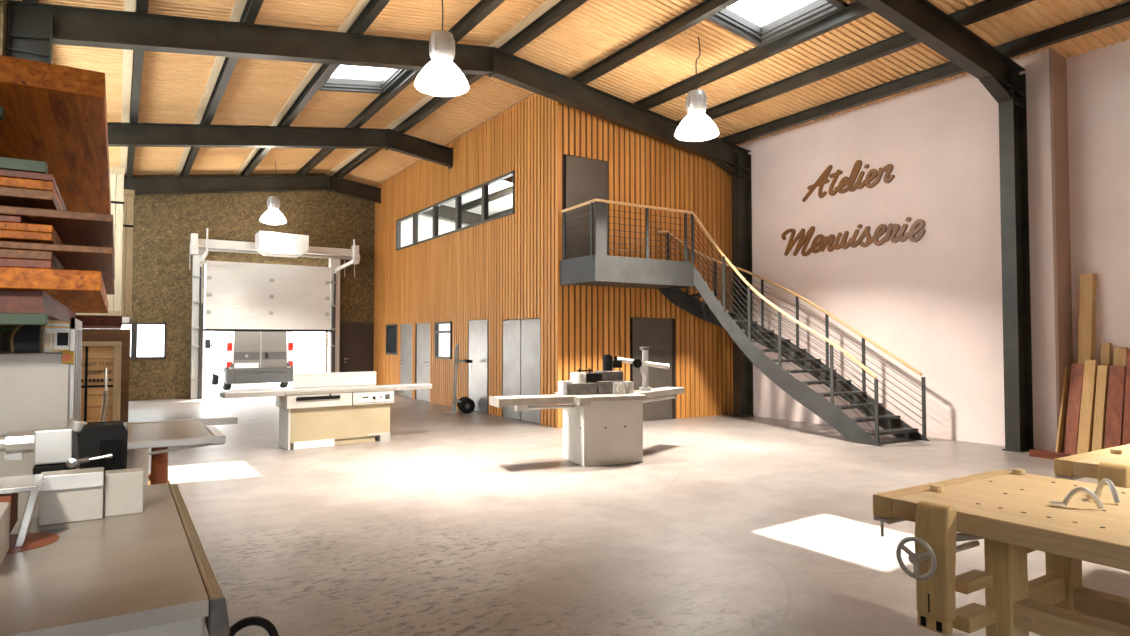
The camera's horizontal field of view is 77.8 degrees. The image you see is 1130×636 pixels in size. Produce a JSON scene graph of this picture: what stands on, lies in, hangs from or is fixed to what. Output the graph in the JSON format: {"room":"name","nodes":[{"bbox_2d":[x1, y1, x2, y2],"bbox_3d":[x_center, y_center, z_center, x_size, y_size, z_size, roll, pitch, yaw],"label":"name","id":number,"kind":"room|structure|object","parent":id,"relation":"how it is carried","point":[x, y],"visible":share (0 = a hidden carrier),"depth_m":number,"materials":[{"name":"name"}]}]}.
{"room":"woodworking shop","nodes":[
{"label":"woodworking shop","id":0,"kind":"room"},
{"bbox_2d":[0,0,8,55],"bbox_3d":[-5.714,-1.142,6.635,0.200,5.900,26.270,1,-2,-33],"label":"wall","id":1,"kind":"structure","parent":0,"point":[3,3],"depth_m":8.02,"materials":[{"name":"beige"}]},
{"bbox_2d":[116,173,377,400],"bbox_3d":[-7.309,-1.116,21.302,13.310,6.770,0.150,1,-2,-33],"label":"wall","id":2,"kind":"structure","parent":0,"point":[164,224],"depth_m":19.46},
{"bbox_2d":[128,323,166,358],"bbox_3d":[-11.650,0.599,18.411,2.020,0.960,0.110,1,-2,-33],"label":"window","id":3,"kind":"structure","parent":2,"relation":"in","point":[134,326],"depth_m":18.54,"materials":[{"name":"white metal"}]},
{"bbox_2d":[267,192,279,209],"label":"pendant lamp","id":4,"kind":"object","parent":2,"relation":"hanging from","point":[273,202],"depth_m":18.81,"materials":[{"name":"metal"}]},
{"bbox_2d":[261,219,285,224],"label":"pendant lamp","id":5,"kind":"object","parent":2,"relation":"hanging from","point":[273,222],"depth_m":18.76,"materials":[{"name":"glass"}]},
{"bbox_2d":[261,219,285,224],"bbox_3d":[-7.881,-2.570,18.909,0.630,0.075,0.630,1,-2,-33],"label":"diffuser","id":6,"kind":"object","parent":5,"relation":"attached to","point":[273,222],"depth_m":18.76,"materials":[{"name":"white"}]},
{"bbox_2d":[189,228,359,398],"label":"garage door","id":7,"kind":"structure","parent":2,"relation":"in","point":[239,296],"depth_m":19.80,"materials":[{"name":"white metal"}]},
{"bbox_2d":[340,322,373,371],"bbox_3d":[-6.442,1.203,21.712,1.070,2.160,0.190,1,-2,-33],"label":"door","id":8,"kind":"structure","parent":2,"relation":"in","point":[356,338],"depth_m":21.68,"materials":[{"name":"brown wood"}]},
{"bbox_2d":[401,204,480,246],"bbox_3d":[-1.137,-2.546,18.794,4.400,3.389,10.800,1,-2,-33],"label":"wall","id":9,"kind":"structure","parent":0,"point":[425,222],"depth_m":22.91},
{"bbox_2d":[116,175,491,224],"bbox_3d":[-7.124,-3.528,20.671,12.473,1.389,0.190,1,-2,-33],"label":"beam","id":10,"kind":"structure","parent":9,"relation":"attached to","point":[228,184],"depth_m":19.79,"materials":[{"name":"metal"}]},
{"bbox_2d":[374,93,556,427],"bbox_3d":[-3.025,-1.065,17.468,0.120,6.426,10.920,1,-2,-33],"label":"wall","id":11,"kind":"structure","parent":0,"point":[498,270],"depth_m":15.70,"materials":[{"name":"orange wood"}]},
{"bbox_2d":[386,324,397,354],"bbox_3d":[-5.055,0.630,20.516,0.080,0.890,0.970,1,-2,-33],"label":"window","id":12,"kind":"structure","parent":11,"relation":"in","point":[391,329],"depth_m":20.52,"materials":[{"name":"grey glass"}]},
{"bbox_2d":[400,324,411,397],"bbox_3d":[-4.408,1.173,19.505,0.160,2.080,1.000,1,-2,-33],"label":"door","id":13,"kind":"structure","parent":11,"relation":"in","point":[406,329],"depth_m":19.48,"materials":[{"name":"metal"}]},
{"bbox_2d":[416,323,429,401],"bbox_3d":[-3.708,1.139,18.410,0.160,2.080,1.040,1,-2,-33],"label":"door","id":14,"kind":"structure","parent":11,"relation":"in","point":[423,329],"depth_m":18.39,"materials":[{"name":"metal"}]},
{"bbox_2d":[434,321,451,358],"bbox_3d":[-2.977,0.549,17.305,0.120,0.910,1.020,1,-2,-33],"label":"window","id":15,"kind":"structure","parent":11,"relation":"in","point":[442,331],"depth_m":17.45,"materials":[{"name":"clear glass"}]},
{"bbox_2d":[439,324,449,356],"bbox_3d":[-2.931,0.550,17.335,0.010,0.910,1.020,1,-2,-33],"label":"blind","id":16,"kind":"object","parent":15,"relation":"attached to","point":[444,338],"depth_m":17.43,"materials":[{"name":"white"}]},
{"bbox_2d":[396,170,514,250],"bbox_3d":[-2.926,-2.478,17.297,0.105,0.880,7.150,1,-2,-33],"label":"window","id":17,"kind":"structure","parent":11,"relation":"in","point":[485,186],"depth_m":16.65,"materials":[{"name":"black metal"}]},
{"bbox_2d":[468,318,488,412],"bbox_3d":[-1.932,1.052,15.636,0.160,2.080,1.030,1,-2,-33],"label":"door","id":18,"kind":"structure","parent":11,"relation":"in","point":[478,329],"depth_m":15.57,"materials":[{"name":"metal"}]},
{"bbox_2d":[502,318,540,423],"bbox_3d":[-0.843,1.015,13.989,0.100,2.050,1.620,1,-2,-33],"label":"door","id":19,"kind":"structure","parent":11,"relation":"in","point":[521,367],"depth_m":13.91,"materials":[{"name":"metal"}]},
{"bbox_2d":[444,94,537,215],"bbox_3d":[-1.140,-3.953,18.824,4.380,0.673,10.820,1,-2,-33],"label":"ceiling","id":20,"kind":"structure","parent":0,"point":[504,203],"depth_m":22.19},
{"bbox_2d":[15,0,1129,186],"bbox_3d":[-0.206,-4.287,10.290,13.310,0.967,26.324,1,-2,-33],"label":"ceiling","id":21,"kind":"structure","parent":0,"point":[176,88],"depth_m":11.73,"materials":[{"name":"brown wood"}]},
{"bbox_2d":[22,0,38,2],"bbox_3d":[-5.453,-3.890,6.888,0.120,0.192,26.270,1,-2,-33],"label":"beam","id":22,"kind":"structure","parent":21,"relation":"attached to","point":[34,1],"depth_m":8.29,"materials":[{"name":"metal"}]},
{"bbox_2d":[127,0,148,177],"bbox_3d":[-4.484,-4.032,7.513,0.120,0.192,26.270,1,-2,-33],"label":"beam","id":23,"kind":"structure","parent":21,"relation":"attached to","point":[142,5],"depth_m":11.57,"materials":[{"name":"metal"}]},
{"bbox_2d":[181,0,263,176],"bbox_3d":[-3.431,-4.186,8.191,0.120,0.192,26.270,1,-2,-33],"label":"beam","id":24,"kind":"structure","parent":21,"relation":"attached to","point":[251,10],"depth_m":12.02,"materials":[{"name":"metal"}]},
{"bbox_2d":[240,0,389,175],"bbox_3d":[-2.167,-4.370,9.006,0.120,0.192,26.270,1,-2,-33],"label":"beam","id":25,"kind":"structure","parent":21,"relation":"attached to","point":[373,8],"depth_m":12.54,"materials":[{"name":"metal"}]},
{"bbox_2d":[318,65,410,93],"bbox_3d":[-3.724,-4.514,12.931,1.380,0.395,1.630,1,-2,-33],"label":"window","id":26,"kind":"structure","parent":21,"relation":"attached to","point":[394,76],"depth_m":13.46,"materials":[{"name":"white metal"}]},
{"bbox_2d":[295,0,504,175],"bbox_3d":[-0.903,-4.555,9.820,0.120,0.192,26.270,1,-2,-33],"label":"beam","id":27,"kind":"structure","parent":21,"relation":"attached to","point":[481,10],"depth_m":13.16,"materials":[{"name":"metal"}]},
{"bbox_2d":[416,77,466,95],"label":"pendant lamp","id":28,"kind":"object","parent":21,"relation":"hanging from","point":[438,86],"depth_m":8.71,"materials":[{"name":"plastic"}]},
{"bbox_2d":[416,77,466,95],"bbox_3d":[-1.554,-2.886,8.835,0.630,0.075,0.630,1,-2,-33],"label":"diffuser","id":29,"kind":"object","parent":28,"relation":"attached to","point":[438,86],"depth_m":8.71,"materials":[{"name":"white"}]},
{"bbox_2d":[429,0,454,63],"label":"pendant lamp","id":30,"kind":"object","parent":21,"relation":"hanging from","point":[442,46],"depth_m":8.74,"materials":[{"name":"metal"}]},
{"bbox_2d":[332,0,587,177],"bbox_3d":[-0.019,-4.600,10.387,0.120,0.192,26.270,1,-2,-33],"label":"beam","id":31,"kind":"structure","parent":21,"relation":"attached to","point":[560,10],"depth_m":11.90,"materials":[{"name":"metal"}]},
{"bbox_2d":[572,0,739,83],"bbox_3d":[1.245,-4.365,11.189,0.120,0.192,26.270,1,-2,-33],"label":"beam","id":32,"kind":"structure","parent":21,"relation":"attached to","point":[704,10],"depth_m":10.91,"materials":[{"name":"metal"}]},
{"bbox_2d":[686,37,706,114],"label":"pendant lamp","id":33,"kind":"object","parent":21,"relation":"hanging from","point":[696,101],"depth_m":10.81,"materials":[{"name":"metal"}]},
{"bbox_2d":[462,0,1034,210],"bbox_3d":[3.410,-3.962,12.561,0.120,0.192,26.270,1,-2,-33],"label":"beam","id":34,"kind":"structure","parent":21,"relation":"attached to","point":[985,9],"depth_m":11.20,"materials":[{"name":"metal"}]},
{"bbox_2d":[634,1,872,109],"bbox_3d":[2.466,-4.137,11.963,0.120,0.192,26.270,1,-2,-33],"label":"beam","id":35,"kind":"structure","parent":21,"relation":"attached to","point":[855,10],"depth_m":11.07,"materials":[{"name":"metal"}]},
{"bbox_2d":[707,0,847,47],"bbox_3d":[2.919,-4.455,9.947,1.320,0.386,1.550,1,-2,-33],"label":"window","id":36,"kind":"structure","parent":21,"relation":"attached to","point":[809,14],"depth_m":10.39,"materials":[{"name":"white metal"}]},
{"bbox_2d":[489,2,1129,217],"bbox_3d":[4.429,-3.772,13.207,0.120,0.192,26.270,1,-2,-33],"label":"beam","id":37,"kind":"structure","parent":21,"relation":"attached to","point":[1118,14],"depth_m":11.09,"materials":[{"name":"metal"}]},
{"bbox_2d":[330,0,815,183],"bbox_3d":[-0.073,-4.413,10.317,13.560,1.170,26.620,1,-2,-33],"label":"roof","id":38,"kind":"structure","parent":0,"point":[332,76],"depth_m":13.71,"materials":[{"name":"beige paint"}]},
{"bbox_2d":[128,396,1129,635],"bbox_3d":[-0.232,2.019,10.132,13.510,0.200,26.420,1,-2,-33],"label":"floor","id":39,"kind":"structure","parent":0,"point":[476,523],"depth_m":5.91,"materials":[{"name":"concrete"}]},
{"bbox_2d":[0,106,47,331],"bbox_3d":[-3.733,0.042,4.534,0.855,3.400,3.660,1,-2,-33],"label":"rack","id":40,"kind":"object","parent":39,"relation":"on","point":[7,163],"visible":0.31,"depth_m":3.20,"materials":[{"name":"green paint"}]},
{"bbox_2d":[0,290,74,320],"bbox_3d":[-3.597,-0.039,4.421,0.700,0.108,3.080,1,-2,-33],"label":"plank","id":41,"kind":"object","parent":40,"relation":"on","point":[11,301],"visible":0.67,"depth_m":3.29,"materials":[{"name":"brown wood"}]},
{"bbox_2d":[0,267,107,312],"bbox_3d":[-3.503,-0.141,4.473,0.950,0.095,3.300,1,-2,-33],"label":"plank","id":42,"kind":"object","parent":41,"relation":"on","point":[81,291],"visible":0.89,"depth_m":3.29,"materials":[{"name":"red wood"}]},
{"bbox_2d":[0,258,57,268],"bbox_3d":[-3.670,-0.207,4.558,0.758,0.039,3.580,1,-2,-33],"label":"plank","id":43,"kind":"object","parent":42,"relation":"on","point":[4,262],"visible":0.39,"depth_m":3.21,"materials":[{"name":"wood"}]},
{"bbox_2d":[0,249,63,268],"bbox_3d":[-3.670,-0.249,4.559,0.758,0.040,3.580,1,-2,-33],"label":"plank","id":44,"kind":"object","parent":43,"relation":"on","point":[4,253],"visible":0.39,"depth_m":3.21,"materials":[{"name":"brown wood"}]},
{"bbox_2d":[0,241,114,294],"bbox_3d":[-3.565,-0.285,4.616,0.996,0.031,3.600,1,-2,-33],"label":"plank","id":45,"kind":"object","parent":44,"relation":"on","point":[71,257],"visible":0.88,"depth_m":3.47,"materials":[{"name":"brown wood"}]},
{"bbox_3d":[-3.737,-0.300,4.863,0.970,0.014,3.600,1,-2,-33],"label":"plank","id":46,"kind":"object","parent":45,"relation":"on","visible":0},
{"bbox_2d":[0,230,57,243],"bbox_3d":[-3.751,-0.333,4.688,0.758,0.036,3.880,1,-2,-33],"label":"plank","id":47,"kind":"object","parent":46,"relation":"on","point":[5,235],"visible":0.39,"depth_m":3.22,"materials":[{"name":"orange wood"}]},
{"bbox_2d":[0,221,62,244],"bbox_3d":[-3.751,-0.370,4.690,0.758,0.035,3.880,1,-2,-33],"label":"plank","id":48,"kind":"object","parent":47,"relation":"on","point":[13,226],"visible":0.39,"depth_m":3.22,"materials":[{"name":"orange wood"}]},
{"bbox_2d":[0,215,24,222],"bbox_3d":[-3.804,-0.405,4.663,0.640,0.029,3.870,1,-2,-33],"label":"plank","id":49,"kind":"object","parent":48,"relation":"on","point":[3,218],"visible":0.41,"depth_m":3.19,"materials":[{"name":"wood"}]},
{"bbox_2d":[0,205,114,279],"bbox_3d":[-3.646,-0.438,4.747,0.994,0.037,3.900,1,-2,-33],"label":"plank","id":50,"kind":"object","parent":49,"relation":"on","point":[72,227],"visible":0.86,"depth_m":3.41,"materials":[{"name":"brown wood"}]},
{"bbox_2d":[0,186,60,209],"bbox_3d":[-3.665,-0.527,4.560,0.758,0.042,3.600,1,-2,-33],"label":"plank","id":51,"kind":"object","parent":50,"relation":"on","point":[9,196],"visible":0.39,"depth_m":3.23,"materials":[{"name":"brown wood"}]},
{"bbox_2d":[0,177,63,209],"bbox_3d":[-3.666,-0.572,4.561,0.756,0.041,3.600,1,-2,-33],"label":"plank","id":52,"kind":"object","parent":51,"relation":"on","point":[4,181],"visible":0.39,"depth_m":3.21,"materials":[{"name":"red wood"}]},
{"bbox_2d":[0,169,66,210],"bbox_3d":[-3.666,-0.611,4.562,0.756,0.032,3.600,1,-2,-33],"label":"plank","id":53,"kind":"object","parent":52,"relation":"on","point":[3,172],"visible":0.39,"depth_m":3.21,"materials":[{"name":"brown wood"}]},
{"bbox_2d":[0,55,110,213],"bbox_3d":[-3.678,-1.077,4.776,0.950,0.122,3.950,1,-2,-33],"label":"wood panel","id":54,"kind":"object","parent":40,"relation":"on","point":[56,115],"visible":0.71,"depth_m":3.80,"materials":[{"name":"red wood"}]},
{"bbox_2d":[0,315,121,328],"bbox_3d":[-4.823,0.043,6.740,0.935,0.092,1.850,1,-2,-33],"label":"plank","id":55,"kind":"object","parent":40,"relation":"on","point":[88,321],"visible":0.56,"depth_m":6.14,"materials":[{"name":"brown wood"}]},
{"bbox_2d":[0,6,52,350],"bbox_3d":[-6.404,-0.891,8.282,0.460,5.502,0.260,1,-2,-33],"label":"steel column","id":56,"kind":"structure","parent":39,"relation":"on","point":[18,22],"depth_m":8.34,"materials":[{"name":"black metal"}]},
{"bbox_2d":[0,318,81,497],"bbox_3d":[-3.227,0.865,3.959,0.757,1.720,1.050,1,-2,-33],"label":"machine","id":57,"kind":"object","parent":39,"relation":"on","point":[40,374],"visible":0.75,"depth_m":3.69,"materials":[{"name":"paint"}]},
{"bbox_2d":[13,325,44,352],"bbox_3d":[-2.961,0.106,3.886,0.110,0.168,0.500,1,-2,-33],"label":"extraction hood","id":58,"kind":"object","parent":57,"relation":"attached to","point":[27,338],"depth_m":3.68,"materials":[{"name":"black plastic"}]},
{"bbox_2d":[62,351,73,362],"bbox_3d":[-2.659,0.210,3.746,0.052,0.065,0.015,1,-2,-33],"label":"switch plate","id":59,"kind":"object","parent":57,"relation":"attached to","point":[67,356],"depth_m":3.73,"materials":[{"name":"yellow paint"}]},
{"bbox_2d":[80,342,121,421],"bbox_3d":[-5.602,1.068,8.196,0.665,1.580,0.725,1,-2,-33],"label":"wooden crate","id":60,"kind":"object","parent":39,"relation":"on","point":[96,356],"visible":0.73,"depth_m":8.00,"materials":[{"name":"brown wood"}]},
{"bbox_2d":[82,329,130,421],"bbox_3d":[-6.920,1.044,10.296,0.865,1.760,0.950,1,-2,-33],"label":"crate","id":61,"kind":"object","parent":39,"relation":"on","point":[88,335],"visible":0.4,"depth_m":10.11,"materials":[{"name":"brown wood"}]},
{"bbox_2d":[122,317,128,324],"bbox_3d":[-8.610,1.002,12.630,1.210,1.990,2.400,1,-2,-33],"label":"storage rack","id":62,"kind":"object","parent":39,"relation":"on","point":[125,320],"visible":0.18,"depth_m":11.96,"materials":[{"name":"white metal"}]},
{"bbox_2d":[75,166,124,315],"bbox_3d":[-8.170,-1.298,12.088,0.918,2.565,0.816,1,-2,-33],"label":"bundle","id":63,"kind":"object","parent":62,"relation":"on","point":[117,191],"visible":0.11,"depth_m":11.95,"materials":[{"name":"beige wood"}]},
{"bbox_2d":[114,189,134,319],"bbox_3d":[-8.684,-1.184,13.181,0.933,2.405,0.916,1,-2,-33],"label":"bundle","id":64,"kind":"object","parent":62,"relation":"on","point":[128,227],"visible":0.16,"depth_m":13.01,"materials":[{"name":"beige wood"}]},
{"bbox_2d":[0,368,278,635],"bbox_3d":[-1.895,0.940,2.382,1.404,1.471,1.870,1,-2,-33],"label":"machine","id":65,"kind":"object","parent":39,"relation":"on","point":[79,557],"visible":1,"depth_m":2.31,"materials":[{"name":"paint"}]},
{"bbox_2d":[79,416,237,488],"bbox_3d":[-3.319,1.317,5.364,1.630,0.905,1.360,1,-2,-33],"label":"saw","id":66,"kind":"object","parent":39,"relation":"on","point":[158,435],"visible":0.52,"depth_m":5.17,"materials":[{"name":"metal"}]},
{"bbox_2d":[148,472,169,484],"bbox_3d":[-4.666,1.774,7.291,0.950,0.112,1.360,1,-2,-33],"label":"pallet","id":67,"kind":"object","parent":39,"relation":"on","point":[149,473],"visible":0.04,"depth_m":7.53,"materials":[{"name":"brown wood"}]},
{"bbox_2d":[220,371,431,449],"bbox_3d":[-3.599,1.395,10.816,3.170,1.090,0.638,1,-2,-39],"label":"machine","id":68,"kind":"object","parent":39,"relation":"on","point":[337,408],"visible":1,"depth_m":10.65,"materials":[{"name":"paint"}]},
{"bbox_2d":[442,344,474,413],"bbox_3d":[-2.337,1.325,15.374,0.668,1.517,0.510,1,-2,-16],"label":"hand truck","id":69,"kind":"object","parent":39,"relation":"on","point":[466,405],"visible":1,"depth_m":15.18,"materials":[{"name":"black metal"}]},
{"bbox_2d":[489,347,683,466],"bbox_3d":[0.581,1.148,9.467,3.327,1.500,1.084,1,-2,-36],"label":"spindle moulder","id":70,"kind":"object","parent":39,"relation":"on","point":[603,412],"visible":1,"depth_m":9.08,"materials":[{"name":"paint"}]},
{"bbox_2d":[595,370,622,380],"bbox_3d":[0.598,0.810,9.532,0.320,0.180,0.260,1,-2,-22],"label":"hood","id":71,"kind":"object","parent":70,"relation":"attached to","point":[605,375],"depth_m":9.41,"materials":[{"name":"metal"}]},
{"bbox_2d":[731,152,753,417],"bbox_3d":[3.727,-0.709,14.758,0.410,5.544,0.260,1,-2,-33],"label":"steel column","id":72,"kind":"structure","parent":39,"relation":"on","point":[741,184],"depth_m":14.74,"materials":[{"name":"black metal"}]},
{"bbox_2d":[7,0,750,175],"bbox_3d":[-1.332,-3.812,11.619,12.473,1.389,0.190,1,-2,-33],"label":"beam","id":73,"kind":"structure","parent":72,"relation":"on","point":[72,25],"depth_m":10.30,"materials":[{"name":"metal"}]},
{"bbox_2d":[676,128,716,140],"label":"bulb","id":74,"kind":"object","parent":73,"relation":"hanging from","point":[698,134],"depth_m":10.76,"materials":[{"name":"plastic"}]},
{"bbox_2d":[676,128,716,140],"bbox_3d":[2.050,-2.821,10.901,0.630,0.075,0.630,1,-2,-33],"label":"diffuser","id":75,"kind":"object","parent":74,"relation":"attached to","point":[698,134],"depth_m":10.76,"materials":[{"name":"white plastic"}]},
{"bbox_2d":[560,199,929,445],"bbox_3d":[2.863,-0.005,11.927,4.093,4.050,4.600,1,-2,-33],"label":"staircase","id":76,"kind":"structure","parent":39,"relation":"on","point":[669,277],"depth_m":12.39,"materials":[{"name":"grey metal"}]},
{"bbox_2d":[873,470,1129,635],"bbox_3d":[2.406,1.248,2.849,1.375,0.885,1.872,1,-2,-33],"label":"workbench","id":77,"kind":"object","parent":39,"relation":"on","point":[1014,515],"visible":0.95,"depth_m":3.04,"materials":[{"name":"brown wood"}]},
{"bbox_2d":[930,484,943,491],"bbox_3d":[1.825,0.834,3.433,0.060,0.027,0.057,1,-2,-33],"label":"dog","id":78,"kind":"object","parent":77,"relation":"on","point":[933,487],"visible":1,"depth_m":3.41},
{"bbox_2d":[1012,468,1024,474],"bbox_3d":[2.501,0.847,3.860,0.060,0.027,0.057,1,-2,-33],"label":"dog","id":79,"kind":"object","parent":77,"relation":"on","point":[1017,471],"visible":1,"depth_m":3.84},
{"bbox_2d":[1050,487,1103,508],"bbox_3d":[2.255,0.787,3.085,0.194,0.090,0.030,-1,-2,24],"label":"loop","id":80,"kind":"object","parent":77,"relation":"on","point":[1074,491],"visible":1,"depth_m":3.08,"materials":[{"name":"metal"}]},
{"bbox_2d":[1092,478,1120,502],"bbox_3d":[2.490,0.787,3.234,0.030,0.100,0.195,0,-2,4],"label":"loop","id":81,"kind":"object","parent":77,"relation":"on","point":[1104,481],"visible":0.9,"depth_m":3.19,"materials":[{"name":"metal"}]},
{"bbox_2d":[998,68,1033,452],"bbox_3d":[6.596,-0.850,10.256,0.430,5.544,0.260,1,-2,-33],"label":"steel column","id":82,"kind":"structure","parent":39,"relation":"on","point":[1013,154],"depth_m":10.22,"materials":[{"name":"black metal"}]},
{"bbox_2d":[856,0,1024,102],"bbox_3d":[1.545,-3.954,7.122,12.473,1.389,0.190,1,-2,-33],"label":"beam","id":83,"kind":"structure","parent":82,"relation":"on","point":[922,20],"depth_m":9.45,"materials":[{"name":"metal"}]},
{"bbox_2d":[1029,449,1075,458],"bbox_3d":[6.829,1.843,9.073,0.140,0.085,1.420,1,-2,-33],"label":"plank","id":84,"kind":"object","parent":39,"relation":"on","point":[1033,453],"visible":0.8,"depth_m":9.45,"materials":[{"name":"brown wood"}]},
{"bbox_2d":[1055,366,1069,451],"bbox_3d":[7.068,1.303,9.941,0.458,1.220,0.025,1,-2,-33],"label":"plank","id":85,"kind":"object","parent":39,"relation":"on","point":[1067,368],"visible":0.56,"depth_m":9.93,"materials":[{"name":"brown wood"}]},
{"bbox_2d":[1063,363,1083,453],"bbox_3d":[7.170,1.275,9.853,0.334,1.270,0.175,1,-2,-33],"label":"plank","id":86,"kind":"object","parent":39,"relation":"on","point":[1077,369],"visible":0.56,"depth_m":9.83,"materials":[{"name":"brown wood"}]},
{"bbox_2d":[1078,274,1096,451],"bbox_3d":[7.416,0.643,9.962,0.246,2.540,0.220,1,-2,-33],"label":"plank","id":87,"kind":"object","parent":39,"relation":"on","point":[1087,290],"visible":0.51,"depth_m":9.94,"materials":[{"name":"brown wood"}]},
{"bbox_2d":[1077,360,1097,453],"bbox_3d":[7.255,1.246,9.725,0.339,1.320,0.155,1,-2,-33],"label":"plank","id":88,"kind":"object","parent":39,"relation":"on","point":[1090,366],"visible":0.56,"depth_m":9.70,"materials":[{"name":"brown wood"}]},
{"bbox_2d":[1054,444,1129,488],"bbox_3d":[3.981,1.279,3.856,1.375,0.885,1.872,1,-2,-33],"label":"workbench","id":89,"kind":"object","parent":39,"relation":"on","point":[1099,464],"visible":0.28,"depth_m":4.27,"materials":[{"name":"brown wood"}]},
{"bbox_2d":[1110,449,1121,453],"bbox_3d":[3.594,0.869,4.564,0.060,0.027,0.057,1,-2,-33],"label":"dog","id":90,"kind":"object","parent":89,"relation":"on","point":[1114,451],"visible":1,"depth_m":4.54},
{"bbox_2d":[1092,365,1109,450],"bbox_3d":[7.336,1.277,9.588,0.369,1.250,0.110,1,-2,-33],"label":"plank","id":91,"kind":"object","parent":39,"relation":"on","point":[1103,370],"visible":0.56,"depth_m":9.57,"materials":[{"name":"beige wood"}]},
{"bbox_2d":[1100,343,1110,364],"bbox_3d":[7.547,1.128,9.778,0.206,1.560,0.105,1,-2,-33],"label":"plank","id":92,"kind":"object","parent":39,"relation":"on","point":[1105,352],"visible":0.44,"depth_m":9.80,"materials":[{"name":"brown wood"}]},
{"bbox_2d":[1104,365,1125,448],"bbox_3d":[7.429,1.272,9.452,0.339,1.250,0.180,1,-2,-33],"label":"plank","id":93,"kind":"object","parent":39,"relation":"on","point":[1114,412],"visible":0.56,"depth_m":9.44,"materials":[{"name":"brown wood"}]},
{"bbox_2d":[1113,347,1127,441],"bbox_3d":[7.640,1.153,9.632,0.206,1.500,0.150,1,-2,-33],"label":"plank","id":94,"kind":"object","parent":39,"relation":"on","point":[1119,353],"visible":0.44,"depth_m":9.66,"materials":[{"name":"brown wood"}]},
{"bbox_2d":[1122,349,1129,444],"bbox_3d":[7.549,1.152,9.268,0.339,1.480,0.215,1,-2,-33],"label":"plank","id":95,"kind":"object","parent":39,"relation":"on","point":[1126,425],"visible":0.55,"depth_m":9.31,"materials":[{"name":"brown wood"}]},
{"bbox_3d":[-9.299,-0.750,12.779,0.430,5.502,0.260,1,-2,-33],"label":"steel column","id":96,"kind":"structure","parent":39,"relation":"on","visible":0},
{"bbox_2d":[107,122,512,185],"bbox_3d":[-4.214,-3.671,16.123,12.473,1.389,0.220,1,-2,-33],"label":"beam","id":97,"kind":"structure","parent":96,"relation":"on","point":[120,134],"depth_m":14.82,"materials":[{"name":"metal"}]},
{"bbox_2d":[557,102,732,427],"bbox_3d":[1.745,-1.181,14.081,4.535,6.446,0.130,1,-2,-33],"label":"wall","id":98,"kind":"structure","parent":0,"point":[594,322],"depth_m":14.00,"materials":[{"name":"orange wood"}]},
{"bbox_2d":[564,155,608,259],"bbox_3d":[0.401,-2.042,13.254,1.040,2.025,0.100,1,-2,-33],"label":"door","id":99,"kind":"structure","parent":98,"relation":"in","point":[586,179],"depth_m":13.15,"materials":[{"name":"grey metal"}]},
{"bbox_2d":[631,316,673,420],"bbox_3d":[1.728,1.006,14.007,1.090,2.070,0.100,1,-2,-33],"label":"door","id":100,"kind":"structure","parent":98,"relation":"in","point":[654,333],"depth_m":14.00,"materials":[{"name":"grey metal"}]},
{"bbox_2d":[517,47,1056,451],"bbox_3d":[2.695,-0.810,17.444,0.700,5.916,17.110,1,-2,-33],"label":"wall","id":101,"kind":"structure","parent":0,"point":[934,302],"depth_m":11.76,"materials":[{"name":"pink paint"}]},
{"bbox_2d":[802,160,894,201],"bbox_3d":[5.176,-2.597,12.929,0.040,0.597,1.929,1,-2,-33],"label":"lettering","id":102,"kind":"object","parent":101,"relation":"attached to","point":[849,181],"depth_m":12.80,"materials":[{"name":"brown wood"}]},
{"bbox_2d":[781,217,924,255],"bbox_3d":[5.176,-1.520,12.889,0.046,0.587,2.977,1,-2,-33],"label":"lettering","id":103,"kind":"object","parent":101,"relation":"attached to","point":[918,225],"depth_m":12.76,"materials":[{"name":"brown wood"}]},
{"bbox_2d":[1049,47,1072,452],"bbox_3d":[7.294,-1.038,10.210,0.650,5.916,0.040,1,-2,-33],"label":"trim","id":104,"kind":"structure","parent":101,"relation":"attached to","point":[1058,115],"depth_m":10.12,"materials":[{"name":"paint"}]},
{"bbox_2d":[1066,39,1129,424],"bbox_3d":[9.966,-1.123,6.495,0.250,5.853,9.140,1,-2,-33],"label":"wall","id":105,"kind":"structure","parent":0,"point":[1098,81],"depth_m":9.94,"materials":[{"name":"pink paint"}]},
{"label":"outside","id":106,"kind":"structure","parent":0,"visible":0},
{"bbox_2d":[149,355,324,396],"bbox_3d":[-23.244,3.167,45.548,70.000,0.230,58.080,1,-2,-33],"label":"ground","id":107,"kind":"structure","parent":106,"point":[301,363],"depth_m":31.09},
{"bbox_2d":[205,331,293,389],"bbox_3d":[-11.040,1.156,24.365,2.460,2.420,5.510,1,-2,-33],"label":"van","id":108,"kind":"object","parent":107,"relation":"on","point":[240,357],"visible":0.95,"depth_m":22.19,"materials":[{"name":"white paint"}]},
{"bbox_2d":[205,339,212,348],"bbox_3d":[-12.616,0.919,24.796,0.260,0.320,0.100,1,-2,-33],"label":"mirror","id":109,"kind":"object","parent":108,"relation":"attached to","point":[207,341],"depth_m":24.74,"materials":[{"name":"black plastic"}]},
{"bbox_2d":[226,343,232,366],"bbox_3d":[-10.407,1.147,21.704,0.156,0.750,0.115,1,-2,-33],"label":"tail light","id":110,"kind":"object","parent":108,"relation":"on","point":[229,346],"depth_m":21.66,"materials":[{"name":"plastic"}]},
{"bbox_2d":[288,343,292,365],"bbox_3d":[-8.890,1.178,22.673,0.156,0.750,0.115,1,-2,-33],"label":"tail light","id":111,"kind":"object","parent":108,"relation":"on","point":[290,345],"depth_m":22.63,"materials":[{"name":"plastic"}]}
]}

